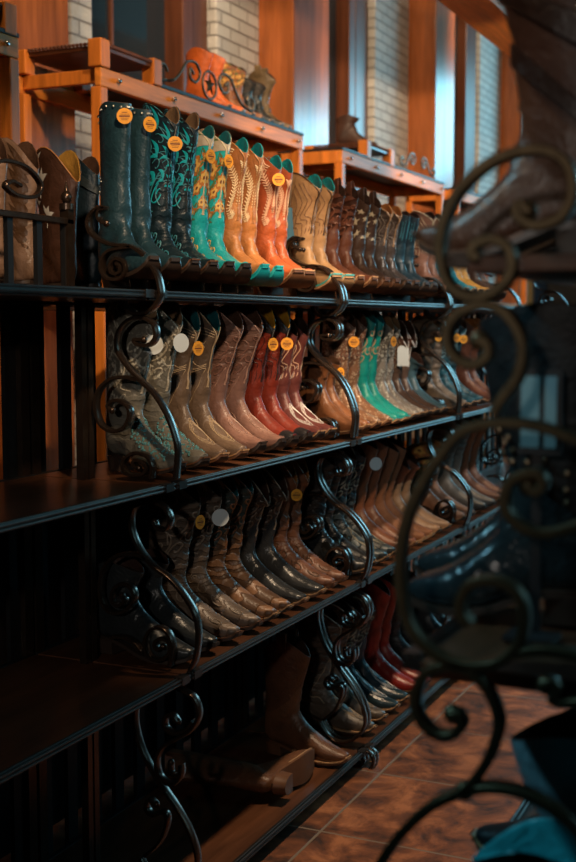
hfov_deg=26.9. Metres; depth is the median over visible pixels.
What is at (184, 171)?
boot
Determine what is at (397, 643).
boot
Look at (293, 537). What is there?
boot
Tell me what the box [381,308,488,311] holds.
shelf
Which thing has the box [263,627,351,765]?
boot
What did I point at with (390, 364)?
boot
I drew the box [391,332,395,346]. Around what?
price tag
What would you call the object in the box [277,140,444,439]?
wooden shelf
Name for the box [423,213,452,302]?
boot
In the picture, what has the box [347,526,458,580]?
shelf
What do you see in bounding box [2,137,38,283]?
boot
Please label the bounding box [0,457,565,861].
floor
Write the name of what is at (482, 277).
boot
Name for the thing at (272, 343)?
price tag
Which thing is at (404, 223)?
boot
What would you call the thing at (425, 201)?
display cabinet
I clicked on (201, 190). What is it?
boot
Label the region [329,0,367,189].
window
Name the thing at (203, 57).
boot
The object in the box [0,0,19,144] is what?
display cabinet
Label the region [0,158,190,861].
rack
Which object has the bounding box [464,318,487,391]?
boot
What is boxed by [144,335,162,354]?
price tag
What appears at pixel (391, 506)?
boot
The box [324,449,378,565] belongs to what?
boot
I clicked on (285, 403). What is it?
boot
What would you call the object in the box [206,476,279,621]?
boot
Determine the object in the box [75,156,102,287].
boot
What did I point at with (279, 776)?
boot
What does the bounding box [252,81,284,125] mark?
boot
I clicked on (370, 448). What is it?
boot
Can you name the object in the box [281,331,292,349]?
price tag
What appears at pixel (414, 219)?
boot
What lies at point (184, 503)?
boot
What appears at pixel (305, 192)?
boot
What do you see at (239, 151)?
boot
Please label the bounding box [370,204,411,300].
boot
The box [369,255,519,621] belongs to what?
rack
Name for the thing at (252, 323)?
boot
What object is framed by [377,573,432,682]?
boot
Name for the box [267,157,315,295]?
boot
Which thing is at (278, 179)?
price tag
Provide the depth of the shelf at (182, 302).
3.24 m
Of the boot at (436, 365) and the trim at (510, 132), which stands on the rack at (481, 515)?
the boot at (436, 365)
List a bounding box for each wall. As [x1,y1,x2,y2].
[68,0,92,465]
[207,0,258,77]
[367,0,408,317]
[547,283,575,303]
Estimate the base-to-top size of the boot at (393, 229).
0.378 m
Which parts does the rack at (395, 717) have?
post, rail, rail, edge rail, post, edge rail, edge rail, edge rail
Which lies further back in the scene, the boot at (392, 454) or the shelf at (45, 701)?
the boot at (392, 454)
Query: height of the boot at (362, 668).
0.392 m
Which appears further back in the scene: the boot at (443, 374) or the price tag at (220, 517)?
the boot at (443, 374)
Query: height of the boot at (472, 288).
0.389 m
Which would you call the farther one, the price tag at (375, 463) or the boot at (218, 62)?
the boot at (218, 62)
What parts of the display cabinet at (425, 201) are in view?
leg, rail, rail, rail, leg, leg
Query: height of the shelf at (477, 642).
0.018 m
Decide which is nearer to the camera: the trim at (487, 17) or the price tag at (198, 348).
the price tag at (198, 348)
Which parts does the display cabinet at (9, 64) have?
knob, riser post, rail, leg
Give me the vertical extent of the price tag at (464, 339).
0.062 m
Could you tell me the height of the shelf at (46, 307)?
0.020 m
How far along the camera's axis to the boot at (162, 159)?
3.08 m
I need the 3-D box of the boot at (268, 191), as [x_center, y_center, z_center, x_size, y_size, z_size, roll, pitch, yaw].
[-0.043,-0.624,3.652,0.084,0.435,0.270,-4,6,-36]
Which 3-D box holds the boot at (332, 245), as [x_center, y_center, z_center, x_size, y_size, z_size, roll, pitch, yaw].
[0.171,-0.661,4.128,0.085,0.423,0.277,-3,6,-33]
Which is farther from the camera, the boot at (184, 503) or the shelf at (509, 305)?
the shelf at (509, 305)
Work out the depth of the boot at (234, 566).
3.47 m
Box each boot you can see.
[0,137,7,282]
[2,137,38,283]
[37,147,80,285]
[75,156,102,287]
[96,556,193,664]
[97,101,160,288]
[106,301,186,473]
[123,548,219,651]
[127,108,181,288]
[141,103,200,289]
[143,302,210,467]
[149,485,243,641]
[163,109,218,290]
[165,748,313,794]
[168,305,229,462]
[185,125,235,291]
[186,47,232,107]
[186,480,263,630]
[188,305,249,459]
[197,305,267,454]
[199,128,251,292]
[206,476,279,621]
[208,52,245,111]
[218,135,269,293]
[218,306,287,450]
[220,61,255,115]
[224,472,293,613]
[232,65,264,118]
[233,141,283,294]
[236,305,299,446]
[240,469,309,606]
[242,77,274,121]
[248,65,291,128]
[251,155,304,294]
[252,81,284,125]
[254,305,313,443]
[255,465,326,597]
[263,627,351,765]
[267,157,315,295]
[273,461,337,588]
[276,318,325,440]
[282,288,288,295]
[287,458,348,583]
[288,172,342,296]
[288,317,336,438]
[298,606,377,734]
[299,356,363,433]
[300,452,364,573]
[305,175,354,297]
[310,356,371,430]
[320,176,364,297]
[322,311,382,428]
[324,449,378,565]
[328,599,388,722]
[332,447,390,562]
[333,180,377,297]
[335,115,377,145]
[341,596,400,711]
[343,591,409,702]
[344,187,389,299]
[344,445,394,556]
[347,311,392,425]
[349,310,401,423]
[353,441,395,546]
[357,189,400,299]
[357,579,413,693]
[359,310,410,421]
[364,438,418,546]
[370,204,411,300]
[375,314,419,419]
[375,440,428,542]
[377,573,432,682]
[381,206,419,300]
[383,437,434,537]
[385,315,425,417]
[389,575,409,656]
[392,211,429,301]
[392,320,432,416]
[392,459,442,533]
[393,570,415,645]
[399,213,437,301]
[400,320,440,414]
[401,452,451,529]
[406,442,465,521]
[408,352,448,413]
[409,211,445,302]
[409,302,575,625]
[410,0,575,255]
[411,315,455,410]
[412,435,501,574]
[413,606,441,635]
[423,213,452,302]
[423,440,476,515]
[425,315,469,408]
[427,420,487,510]
[433,283,469,303]
[433,613,449,624]
[439,317,478,406]
[441,269,477,303]
[447,320,485,404]
[450,417,496,506]
[453,270,484,303]
[456,318,490,402]
[457,270,486,304]
[459,417,498,500]
[464,270,498,302]
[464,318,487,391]
[468,415,499,492]
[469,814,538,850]
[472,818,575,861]
[478,274,505,300]
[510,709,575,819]
[519,236,555,254]
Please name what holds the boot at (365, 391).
on the rack at (395, 717)
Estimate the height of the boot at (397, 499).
0.302 m
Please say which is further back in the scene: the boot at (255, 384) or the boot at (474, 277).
the boot at (474, 277)
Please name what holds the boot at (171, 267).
on the rack at (169, 821)
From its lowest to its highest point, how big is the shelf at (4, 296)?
0.018 m
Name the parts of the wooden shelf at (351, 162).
rail, riser post, riser rail, rail, leg, riser post, riser post, rail, leg, rail, rail, leg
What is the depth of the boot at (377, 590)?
4.56 m
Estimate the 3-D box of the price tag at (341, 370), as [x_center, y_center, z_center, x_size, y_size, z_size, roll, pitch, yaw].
[0.177,-0.201,4.097,0.006,0.044,0.038,5,7,43]
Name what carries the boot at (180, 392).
on the rack at (169, 821)
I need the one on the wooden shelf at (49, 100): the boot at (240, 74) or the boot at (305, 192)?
the boot at (240, 74)
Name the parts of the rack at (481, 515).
post, rail, edge rail, post, edge rail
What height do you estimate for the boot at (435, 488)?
0.322 m
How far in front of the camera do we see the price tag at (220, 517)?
3.28 m
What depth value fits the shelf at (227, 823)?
3.41 m
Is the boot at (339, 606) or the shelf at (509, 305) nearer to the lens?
the boot at (339, 606)
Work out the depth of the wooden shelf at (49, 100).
5.07 m
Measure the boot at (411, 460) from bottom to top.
0.302 m
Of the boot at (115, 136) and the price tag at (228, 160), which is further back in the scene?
the price tag at (228, 160)
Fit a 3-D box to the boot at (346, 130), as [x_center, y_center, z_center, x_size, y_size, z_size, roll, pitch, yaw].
[0.434,-1.897,7.657,0.280,0.213,0.093,1,5,13]
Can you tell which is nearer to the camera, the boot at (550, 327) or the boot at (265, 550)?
the boot at (550, 327)
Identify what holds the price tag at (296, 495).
attached to the boot at (280, 541)
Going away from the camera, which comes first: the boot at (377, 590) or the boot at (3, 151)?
the boot at (3, 151)
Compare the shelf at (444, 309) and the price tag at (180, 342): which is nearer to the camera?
the price tag at (180, 342)
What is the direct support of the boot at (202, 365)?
on the rack at (169, 821)
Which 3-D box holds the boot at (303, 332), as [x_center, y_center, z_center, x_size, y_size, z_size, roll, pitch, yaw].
[0.045,-0.165,3.839,0.087,0.390,0.288,-4,7,-40]
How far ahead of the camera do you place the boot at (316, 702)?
4.12 m
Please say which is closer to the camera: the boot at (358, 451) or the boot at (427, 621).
the boot at (358, 451)
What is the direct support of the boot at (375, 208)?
on the rack at (395, 717)
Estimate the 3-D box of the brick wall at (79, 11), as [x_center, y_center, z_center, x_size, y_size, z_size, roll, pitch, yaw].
[-1.076,-1.690,5.977,0.140,5.200,0.190,2,6,25]
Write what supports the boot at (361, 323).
on the rack at (395, 717)
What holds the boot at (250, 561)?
on the rack at (169, 821)
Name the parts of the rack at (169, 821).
post, rail, rail, post, rail, rail, post, edge rail, edge rail, edge rail, post, edge rail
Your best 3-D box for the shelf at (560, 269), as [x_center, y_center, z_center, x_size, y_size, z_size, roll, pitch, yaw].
[0.588,-0.220,1.745,0.341,0.018,1.147,2,6,25]
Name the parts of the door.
frame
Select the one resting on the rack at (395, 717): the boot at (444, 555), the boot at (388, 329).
the boot at (388, 329)
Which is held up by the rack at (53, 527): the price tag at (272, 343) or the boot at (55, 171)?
the boot at (55, 171)
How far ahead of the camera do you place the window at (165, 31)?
6.77 m
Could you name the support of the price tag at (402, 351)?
attached to the boot at (403, 338)
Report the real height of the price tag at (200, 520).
0.064 m
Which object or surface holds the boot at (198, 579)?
on the rack at (169, 821)
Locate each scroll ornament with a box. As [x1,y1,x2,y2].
[162,60,254,112]
[399,152,435,176]
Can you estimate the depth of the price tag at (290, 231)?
3.97 m
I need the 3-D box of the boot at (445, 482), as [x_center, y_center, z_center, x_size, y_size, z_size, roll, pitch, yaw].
[0.744,0.139,5.362,0.307,0.422,0.092,3,6,31]
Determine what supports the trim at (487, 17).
attached to the trim
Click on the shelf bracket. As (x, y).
(469, 648)
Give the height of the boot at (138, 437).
0.431 m
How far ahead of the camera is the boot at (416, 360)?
4.87 m
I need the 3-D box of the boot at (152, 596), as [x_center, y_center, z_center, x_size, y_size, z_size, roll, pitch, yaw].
[-0.307,0.434,3.103,0.304,0.238,0.087,3,6,32]
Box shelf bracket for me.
[375,144,575,861]
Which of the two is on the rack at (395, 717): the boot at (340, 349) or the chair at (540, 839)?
the boot at (340, 349)
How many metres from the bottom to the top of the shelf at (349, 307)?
0.018 m
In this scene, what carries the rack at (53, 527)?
on the floor
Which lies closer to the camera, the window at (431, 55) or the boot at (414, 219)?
the boot at (414, 219)
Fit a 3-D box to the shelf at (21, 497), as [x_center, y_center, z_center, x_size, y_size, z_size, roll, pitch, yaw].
[-0.702,0.175,2.410,0.390,0.018,1.147,2,6,25]
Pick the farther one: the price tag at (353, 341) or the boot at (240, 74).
the boot at (240, 74)
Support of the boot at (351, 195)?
on the rack at (395, 717)
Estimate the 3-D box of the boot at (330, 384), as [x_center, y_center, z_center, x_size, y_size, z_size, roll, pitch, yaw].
[0.168,-0.125,4.116,0.290,0.260,0.086,5,7,44]
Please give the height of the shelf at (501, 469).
0.018 m
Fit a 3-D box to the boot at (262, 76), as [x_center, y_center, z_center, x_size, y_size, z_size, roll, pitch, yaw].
[-0.105,-1.789,6.503,0.270,0.356,0.097,2,6,25]
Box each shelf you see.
[0,292,146,300]
[0,476,160,522]
[0,655,178,770]
[18,37,303,461]
[35,440,343,489]
[38,580,355,674]
[43,305,328,312]
[48,298,334,306]
[48,730,358,861]
[244,679,438,747]
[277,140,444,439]
[289,305,443,309]
[322,415,453,440]
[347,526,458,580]
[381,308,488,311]
[421,598,575,695]
[434,403,490,417]
[451,501,498,526]
[468,253,575,286]
[480,463,507,486]
[503,303,522,306]
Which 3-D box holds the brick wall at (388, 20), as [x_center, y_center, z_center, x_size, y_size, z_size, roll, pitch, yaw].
[0.796,-2.053,10.026,0.140,5.200,0.820,2,6,25]
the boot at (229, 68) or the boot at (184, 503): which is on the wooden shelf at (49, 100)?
the boot at (229, 68)
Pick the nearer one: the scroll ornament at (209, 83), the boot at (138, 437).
the boot at (138, 437)
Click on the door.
(541, 393)
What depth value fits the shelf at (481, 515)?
5.22 m
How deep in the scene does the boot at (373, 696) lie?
4.34 m
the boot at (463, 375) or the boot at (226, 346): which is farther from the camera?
the boot at (463, 375)
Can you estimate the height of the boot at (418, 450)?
0.322 m
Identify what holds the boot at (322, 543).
on the rack at (395, 717)
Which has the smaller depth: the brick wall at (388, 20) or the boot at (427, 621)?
the boot at (427, 621)
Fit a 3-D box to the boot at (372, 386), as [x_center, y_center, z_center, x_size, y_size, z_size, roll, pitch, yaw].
[0.335,-0.238,4.476,0.288,0.421,0.086,5,7,43]
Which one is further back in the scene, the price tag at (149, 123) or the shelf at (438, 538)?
the shelf at (438, 538)
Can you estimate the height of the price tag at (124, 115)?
0.046 m
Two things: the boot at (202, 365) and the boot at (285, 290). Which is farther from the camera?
the boot at (285, 290)
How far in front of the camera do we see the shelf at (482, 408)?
5.19 m
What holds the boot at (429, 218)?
on the rack at (481, 515)
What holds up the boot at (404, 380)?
on the rack at (395, 717)
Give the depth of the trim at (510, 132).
12.99 m
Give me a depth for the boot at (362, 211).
4.34 m
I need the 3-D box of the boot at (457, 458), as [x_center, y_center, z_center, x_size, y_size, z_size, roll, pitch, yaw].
[0.802,0.129,5.468,0.307,0.422,0.092,3,6,30]
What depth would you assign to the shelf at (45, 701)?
2.70 m
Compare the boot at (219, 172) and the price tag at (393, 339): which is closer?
the boot at (219, 172)
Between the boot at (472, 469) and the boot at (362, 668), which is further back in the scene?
the boot at (472, 469)
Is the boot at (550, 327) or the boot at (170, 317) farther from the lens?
the boot at (170, 317)
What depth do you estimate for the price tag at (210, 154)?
3.22 m
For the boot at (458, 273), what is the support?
on the rack at (481, 515)
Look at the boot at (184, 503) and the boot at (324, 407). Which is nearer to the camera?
the boot at (184, 503)
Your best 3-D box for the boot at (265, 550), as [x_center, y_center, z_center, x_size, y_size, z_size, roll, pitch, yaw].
[-0.022,0.301,3.695,0.313,0.398,0.091,3,6,32]
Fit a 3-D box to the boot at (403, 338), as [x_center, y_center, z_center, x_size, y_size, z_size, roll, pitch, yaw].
[0.449,-0.242,4.716,0.086,0.386,0.288,-5,7,-44]
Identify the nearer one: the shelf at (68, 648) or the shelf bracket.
the shelf bracket
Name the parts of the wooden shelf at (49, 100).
leg, riser post, riser panel, riser rail, riser post, riser post, leg, rail, riser post, rail, rail, leg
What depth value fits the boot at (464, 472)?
5.61 m
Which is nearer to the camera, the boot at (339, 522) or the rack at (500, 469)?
the boot at (339, 522)
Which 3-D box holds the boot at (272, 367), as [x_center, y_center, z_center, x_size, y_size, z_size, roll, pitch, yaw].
[-0.029,-0.174,3.678,0.086,0.436,0.284,-5,7,-44]
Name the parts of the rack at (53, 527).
panel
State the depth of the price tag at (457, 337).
5.23 m
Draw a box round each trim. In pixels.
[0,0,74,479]
[259,0,328,356]
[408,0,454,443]
[438,0,512,56]
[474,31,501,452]
[498,52,531,303]
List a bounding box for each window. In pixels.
[92,0,206,91]
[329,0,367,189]
[453,14,475,317]
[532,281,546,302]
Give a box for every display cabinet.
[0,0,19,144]
[405,188,526,468]
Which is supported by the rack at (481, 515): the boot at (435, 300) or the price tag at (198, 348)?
the boot at (435, 300)
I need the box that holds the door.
[502,369,563,643]
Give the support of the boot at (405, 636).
on the rack at (395, 717)
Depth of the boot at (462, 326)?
5.37 m
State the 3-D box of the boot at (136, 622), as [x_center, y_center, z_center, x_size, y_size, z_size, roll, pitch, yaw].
[-0.357,0.444,2.994,0.304,0.238,0.087,3,6,29]
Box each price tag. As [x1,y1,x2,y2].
[117,105,132,123]
[143,116,155,131]
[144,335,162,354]
[168,126,181,150]
[173,327,188,351]
[193,333,203,355]
[195,506,204,528]
[206,143,214,162]
[212,500,228,525]
[224,150,232,167]
[268,332,277,350]
[272,173,284,185]
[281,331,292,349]
[287,175,293,239]
[291,484,301,500]
[338,367,343,375]
[348,329,358,346]
[370,452,381,469]
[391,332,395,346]
[397,346,408,365]
[455,331,460,341]
[460,331,467,343]
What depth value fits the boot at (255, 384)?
3.58 m
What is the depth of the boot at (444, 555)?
1.71 m
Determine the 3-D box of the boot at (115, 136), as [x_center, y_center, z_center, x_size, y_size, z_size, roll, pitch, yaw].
[-0.388,-0.570,2.921,0.080,0.458,0.276,-3,6,-34]
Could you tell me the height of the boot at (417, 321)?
0.406 m
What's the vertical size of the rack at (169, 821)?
1.775 m
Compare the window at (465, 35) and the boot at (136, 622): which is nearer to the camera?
the boot at (136, 622)
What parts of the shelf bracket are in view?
edge rail, edge rail, edge rail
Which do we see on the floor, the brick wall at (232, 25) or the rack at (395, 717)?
the rack at (395, 717)
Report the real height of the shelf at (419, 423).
0.018 m
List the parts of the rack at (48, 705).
rail, rail, rail, post, gallery rail, gallery finial post, edge rail, post, edge rail, edge rail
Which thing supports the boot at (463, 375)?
on the rack at (481, 515)
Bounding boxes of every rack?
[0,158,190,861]
[0,305,348,858]
[28,205,375,861]
[241,237,470,764]
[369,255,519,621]
[445,276,567,544]
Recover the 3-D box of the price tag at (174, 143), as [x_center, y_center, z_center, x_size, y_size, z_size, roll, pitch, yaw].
[-0.286,-0.738,3.043,0.038,0.064,0.007,-1,5,-14]
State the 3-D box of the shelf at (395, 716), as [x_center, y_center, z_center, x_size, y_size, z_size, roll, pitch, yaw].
[0.286,0.998,4.580,0.438,0.018,1.147,2,6,25]
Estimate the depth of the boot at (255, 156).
3.54 m
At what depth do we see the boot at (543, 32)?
1.45 m
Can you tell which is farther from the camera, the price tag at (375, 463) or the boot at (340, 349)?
the price tag at (375, 463)
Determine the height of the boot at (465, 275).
0.368 m
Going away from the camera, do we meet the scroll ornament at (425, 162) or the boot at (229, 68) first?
the boot at (229, 68)
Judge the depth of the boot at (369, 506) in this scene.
4.48 m
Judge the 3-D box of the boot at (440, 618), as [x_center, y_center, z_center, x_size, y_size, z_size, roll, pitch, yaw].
[0.682,0.808,5.278,0.311,0.223,0.092,3,6,28]
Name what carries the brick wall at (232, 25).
attached to the wall
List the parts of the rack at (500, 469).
post, rail, post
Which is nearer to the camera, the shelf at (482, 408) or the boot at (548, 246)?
the boot at (548, 246)
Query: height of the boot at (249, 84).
0.263 m
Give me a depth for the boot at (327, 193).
4.04 m
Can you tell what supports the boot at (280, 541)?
on the rack at (169, 821)
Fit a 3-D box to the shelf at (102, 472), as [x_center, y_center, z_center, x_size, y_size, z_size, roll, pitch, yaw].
[-0.219,0.081,3.455,0.390,0.018,1.147,2,6,25]

